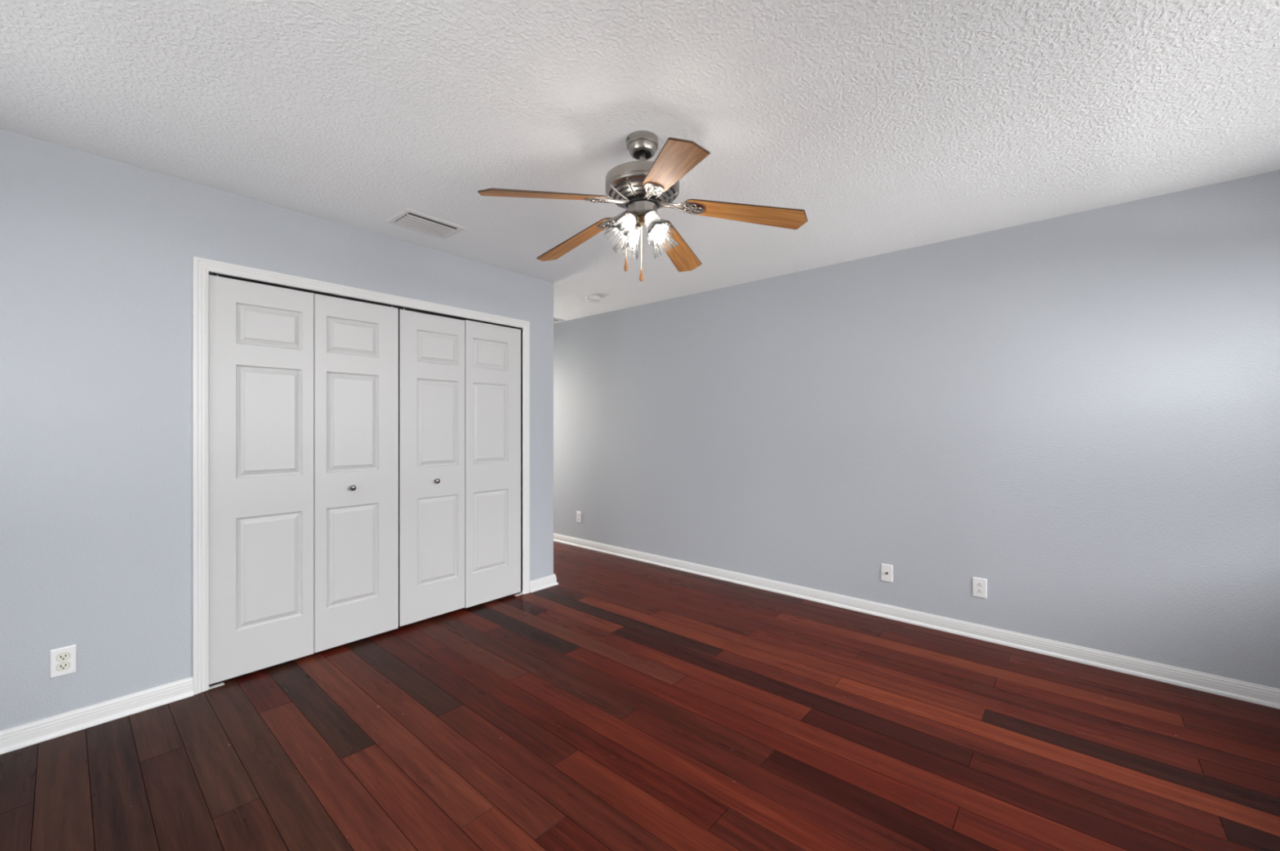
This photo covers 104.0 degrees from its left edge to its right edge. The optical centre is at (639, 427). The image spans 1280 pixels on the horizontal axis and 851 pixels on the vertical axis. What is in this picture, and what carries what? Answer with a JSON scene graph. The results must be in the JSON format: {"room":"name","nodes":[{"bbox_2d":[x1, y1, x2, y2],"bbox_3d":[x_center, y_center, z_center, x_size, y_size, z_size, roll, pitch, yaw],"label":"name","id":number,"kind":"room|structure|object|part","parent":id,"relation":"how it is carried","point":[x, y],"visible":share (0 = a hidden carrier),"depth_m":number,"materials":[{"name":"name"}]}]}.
{"room":"empty bedroom","nodes":[
{"label":"empty bedroom","id":0,"kind":"room"},
{"bbox_2d":[0,128,553,731],"bbox_3d":[-2.662,0.051,3.399,2.126,2.440,3.556,0,0,41],"label":"wall","id":1,"kind":"structure","parent":0,"point":[96,252],"depth_m":2.20,"materials":[{"name":"grey paint"}]},
{"bbox_2d":[49,644,75,678],"bbox_3d":[-2.394,0.972,2.077,0.009,0.116,0.071,0,0,41],"label":"wall outlet","id":2,"kind":"object","parent":1,"relation":"attached to","point":[62,660],"visible":1,"depth_m":2.07,"materials":[{"name":"white plastic"}]},
{"bbox_2d":[56,662,70,671],"bbox_3d":[-2.393,0.992,2.076,0.004,0.031,0.037,0,0,41],"label":"receptacle","id":3,"kind":"object","parent":2,"relation":"attached to","point":[60,666],"depth_m":2.07,"materials":[{"name":"beige plastic"}]},
{"bbox_2d":[56,653,70,662],"bbox_3d":[-2.393,0.953,2.076,0.004,0.031,0.037,0,0,41],"label":"receptacle","id":4,"kind":"object","parent":2,"relation":"attached to","point":[60,657],"depth_m":2.07,"materials":[{"name":"beige plastic"}]},
{"bbox_2d":[0,676,193,755],"bbox_3d":[-2.568,1.230,1.865,0.024,0.083,1.358,0,0,41],"label":"baseboard","id":5,"kind":"structure","parent":1,"relation":"attached to","point":[13,739],"depth_m":2.13,"materials":[{"name":"white wood"}]},
{"bbox_2d":[208,274,398,684],"bbox_3d":[-1.798,0.250,2.770,0.066,2.004,0.904,0,0,41],"label":"door","id":6,"kind":"structure","parent":1,"relation":"in","point":[304,386],"depth_m":2.71,"materials":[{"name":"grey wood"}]},
{"bbox_3d":[-1.665,0.350,2.900,0.034,0.032,0.032,0,0,41],"label":"knob","id":7,"kind":"part","parent":6,"relation":"part of","materials":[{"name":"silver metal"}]},
{"bbox_2d":[192,256,529,695],"bbox_3d":[-1.490,0.229,3.116,0.016,2.085,1.946,0,0,41],"label":"trim","id":8,"kind":"structure","parent":1,"relation":"attached to","point":[202,267],"depth_m":2.41,"materials":[{"name":"white wood"}]},
{"bbox_2d":[212,272,521,328],"bbox_3d":[-1.506,-0.755,3.139,0.030,0.004,1.806,0,0,41],"label":"trim","id":9,"kind":"structure","parent":1,"relation":"attached to","point":[213,273],"depth_m":2.92,"materials":[{"name":"wood"}]},
{"bbox_2d":[398,307,520,626],"bbox_3d":[-1.202,0.249,3.463,0.066,2.003,0.902,0,0,41],"label":"door","id":10,"kind":"structure","parent":1,"relation":"in","point":[460,380],"depth_m":3.41,"materials":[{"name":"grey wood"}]},
{"bbox_3d":[-1.333,0.352,3.288,0.034,0.032,0.032,0,0,41],"label":"knob","id":11,"kind":"part","parent":10,"relation":"part of","materials":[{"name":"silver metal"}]},
{"bbox_2d":[520,329,522,591],"bbox_3d":[-1.531,0.257,3.169,0.114,2.028,1.881,0,0,41],"label":"trim","id":12,"kind":"structure","parent":1,"relation":"attached to","point":[521,330],"depth_m":3.86,"materials":[{"name":"white wood"}]},
{"bbox_2d":[529,573,558,592],"bbox_3d":[-1.562,1.230,4.651,2.150,0.083,0.273,0,0,41],"label":"baseboard","id":13,"kind":"structure","parent":1,"relation":"attached to","point":[546,582],"depth_m":3.94,"materials":[{"name":"white wood"}]},
{"bbox_2d":[0,0,1279,323],"bbox_3d":[-0.620,-1.219,2.301,6.850,0.100,4.768,0,0,41],"label":"ceiling","id":14,"kind":"structure","parent":0,"point":[893,125],"depth_m":1.83,"materials":[{"name":"white paint"}]},
{"bbox_2d":[385,208,466,239],"bbox_3d":[-1.226,-1.163,2.878,0.258,0.012,0.355,0,0,41],"label":"ceiling vent","id":15,"kind":"object","parent":14,"relation":"in","point":[406,218],"visible":1,"depth_m":2.86,"materials":[{"name":"grey metal"}]},
{"bbox_2d":[553,318,564,323],"bbox_3d":[-1.034,-1.163,5.406,0.260,0.012,0.352,0,0,41],"label":"ceiling vent","id":16,"kind":"object","parent":14,"relation":"in","point":[555,320],"visible":0.19,"depth_m":5.44,"materials":[{"name":"grey metal"}]},
{"bbox_2d":[585,295,600,302],"bbox_3d":[-0.422,-1.146,4.486,0.140,0.046,0.140,0,0,41],"label":"smoke detector","id":17,"kind":"object","parent":14,"relation":"attached to","point":[589,299],"visible":1,"depth_m":4.44,"materials":[{"name":"white plastic"}]},
{"bbox_3d":[-0.422,-1.162,4.486,0.140,0.014,0.140,0,0,41],"label":"plate","id":18,"kind":"part","parent":17,"relation":"part of","materials":[{"name":"white plastic"}]},
{"bbox_2d":[477,130,807,281],"bbox_3d":[-0.027,-0.881,2.072,1.204,0.575,1.244,0,0,41],"label":"ceiling fan","id":19,"kind":"object","parent":14,"relation":"hanging from","point":[642,187],"visible":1,"depth_m":1.97,"materials":[{"name":"brown wood"}]},
{"bbox_3d":[-0.343,-0.849,1.828,0.494,0.006,0.129,-12,19,-30],"label":"blade","id":20,"kind":"part","parent":19,"relation":"part of","materials":[{"name":"brown wood"}]},
{"bbox_3d":[-0.296,-0.860,2.307,0.494,0.007,0.129,-12,5,41],"label":"blade","id":21,"kind":"part","parent":19,"relation":"part of","materials":[{"name":"brown wood"}]},
{"bbox_3d":[-0.065,-0.792,1.981,0.115,0.122,0.118,42,-23,-27],"label":"lamp shade","id":22,"kind":"part","parent":19,"relation":"part of","materials":[{"name":"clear glass"}]},
{"bbox_3d":[-0.057,-0.800,1.987,0.041,0.066,0.041,42,-23,-27],"label":"bulb","id":23,"kind":"part","parent":19,"relation":"part of","materials":[{"name":"white glass"}]},
{"bbox_3d":[-0.042,-0.792,2.108,0.118,0.122,0.115,0,37,-35],"label":"lamp shade","id":24,"kind":"part","parent":19,"relation":"part of","materials":[{"name":"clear glass"}]},
{"bbox_3d":[-0.037,-0.800,2.100,0.041,0.066,0.041,0,37,-35],"label":"bulb","id":25,"kind":"part","parent":19,"relation":"part of","materials":[{"name":"white glass"}]},
{"bbox_3d":[0.006,-0.736,2.025,0.004,0.191,0.004,0,0,41],"label":"pull chain","id":26,"kind":"part","parent":19,"relation":"part of","materials":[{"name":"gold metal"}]},
{"bbox_3d":[0.056,-0.800,1.967,0.041,0.066,0.041,0,-37,-35],"label":"bulb","id":27,"kind":"part","parent":19,"relation":"part of","materials":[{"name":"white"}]},
{"bbox_3d":[0.076,-0.800,2.080,0.041,0.066,0.041,-42,23,-27],"label":"bulb","id":28,"kind":"part","parent":19,"relation":"part of","materials":[{"name":"white glass"}]},
{"bbox_3d":[0.062,-0.792,1.959,0.118,0.122,0.115,0,-37,-35],"label":"lamp shade","id":29,"kind":"part","parent":19,"relation":"part of","materials":[{"name":"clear glass"}]},
{"bbox_3d":[0.084,-0.792,2.086,0.115,0.122,0.118,-42,23,-27],"label":"lamp shade","id":30,"kind":"part","parent":19,"relation":"part of","materials":[{"name":"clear glass"}]},
{"bbox_3d":[0.096,-0.845,1.635,0.129,0.006,0.494,12,8,-14],"label":"blade","id":31,"kind":"part","parent":19,"relation":"part of","materials":[{"name":"brown wood"}]},
{"bbox_3d":[0.175,-0.863,2.409,0.129,0.006,0.494,-12,-13,22],"label":"blade","id":32,"kind":"part","parent":19,"relation":"part of","materials":[{"name":"brown wood"}]},
{"bbox_3d":[0.417,-0.854,1.992,0.494,0.006,0.129,10,-10,6],"label":"blade","id":33,"kind":"part","parent":19,"relation":"part of","materials":[{"name":"brown wood"}]},
{"bbox_2d":[0,541,1279,850],"bbox_3d":[-0.621,1.321,2.300,6.850,0.100,4.818,0,0,41],"label":"floor","id":34,"kind":"structure","parent":0,"point":[621,704],"depth_m":2.00,"materials":[{"name":"brown wood"}]},
{"bbox_2d":[208,682,224,689],"bbox_3d":[-2.082,1.266,2.458,0.026,0.010,0.058,0,0,41],"label":"pivot bracket","id":35,"kind":"object","parent":34,"relation":"on","point":[222,683],"visible":0.86,"depth_m":2.45,"materials":[{"name":"silver metal"}]},
{"bbox_2d":[553,169,1279,688],"bbox_3d":[0.907,0.051,4.066,6.650,2.440,0.100,0,0,41],"label":"wall","id":36,"kind":"structure","parent":0,"point":[1077,415],"depth_m":2.99,"materials":[{"name":"grey paint"}]},
{"bbox_2d":[576,511,581,523],"bbox_3d":[-0.656,0.959,5.347,0.071,0.116,0.009,0,0,41],"label":"wall outlet","id":37,"kind":"object","parent":36,"relation":"attached to","point":[578,513],"visible":1,"depth_m":5.34,"materials":[{"name":"white plastic"}]},
{"bbox_2d":[881,563,893,582],"bbox_3d":[1.651,0.975,3.346,0.071,0.116,0.015,0,0,41],"label":"cable plate","id":38,"kind":"object","parent":36,"relation":"attached to","point":[886,570],"visible":1,"depth_m":3.34,"materials":[{"name":"white plastic"}]},
{"bbox_2d":[553,533,1279,709],"bbox_3d":[0.867,1.230,4.019,6.650,0.083,0.024,0,0,41],"label":"baseboard","id":39,"kind":"structure","parent":36,"relation":"attached to","point":[1249,692],"depth_m":2.97,"materials":[{"name":"white wood"}]},
{"bbox_2d":[972,577,986,598],"bbox_3d":[2.044,0.965,3.010,0.071,0.116,0.009,0,0,41],"label":"wall outlet","id":40,"kind":"object","parent":36,"relation":"attached to","point":[979,585],"visible":1,"depth_m":3.01,"materials":[{"name":"white plastic"}]},
{"bbox_2d":[976,588,982,594],"bbox_3d":[2.042,0.985,3.009,0.034,0.028,0.005,0,0,41],"label":"receptacle","id":41,"kind":"object","parent":40,"relation":"attached to","point":[979,591],"depth_m":3.01,"materials":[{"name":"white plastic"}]},
{"bbox_2d":[976,582,982,587],"bbox_3d":[2.042,0.946,3.009,0.034,0.028,0.005,0,0,41],"label":"receptacle","id":42,"kind":"object","parent":40,"relation":"attached to","point":[979,584],"depth_m":3.01,"materials":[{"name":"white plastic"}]}
]}

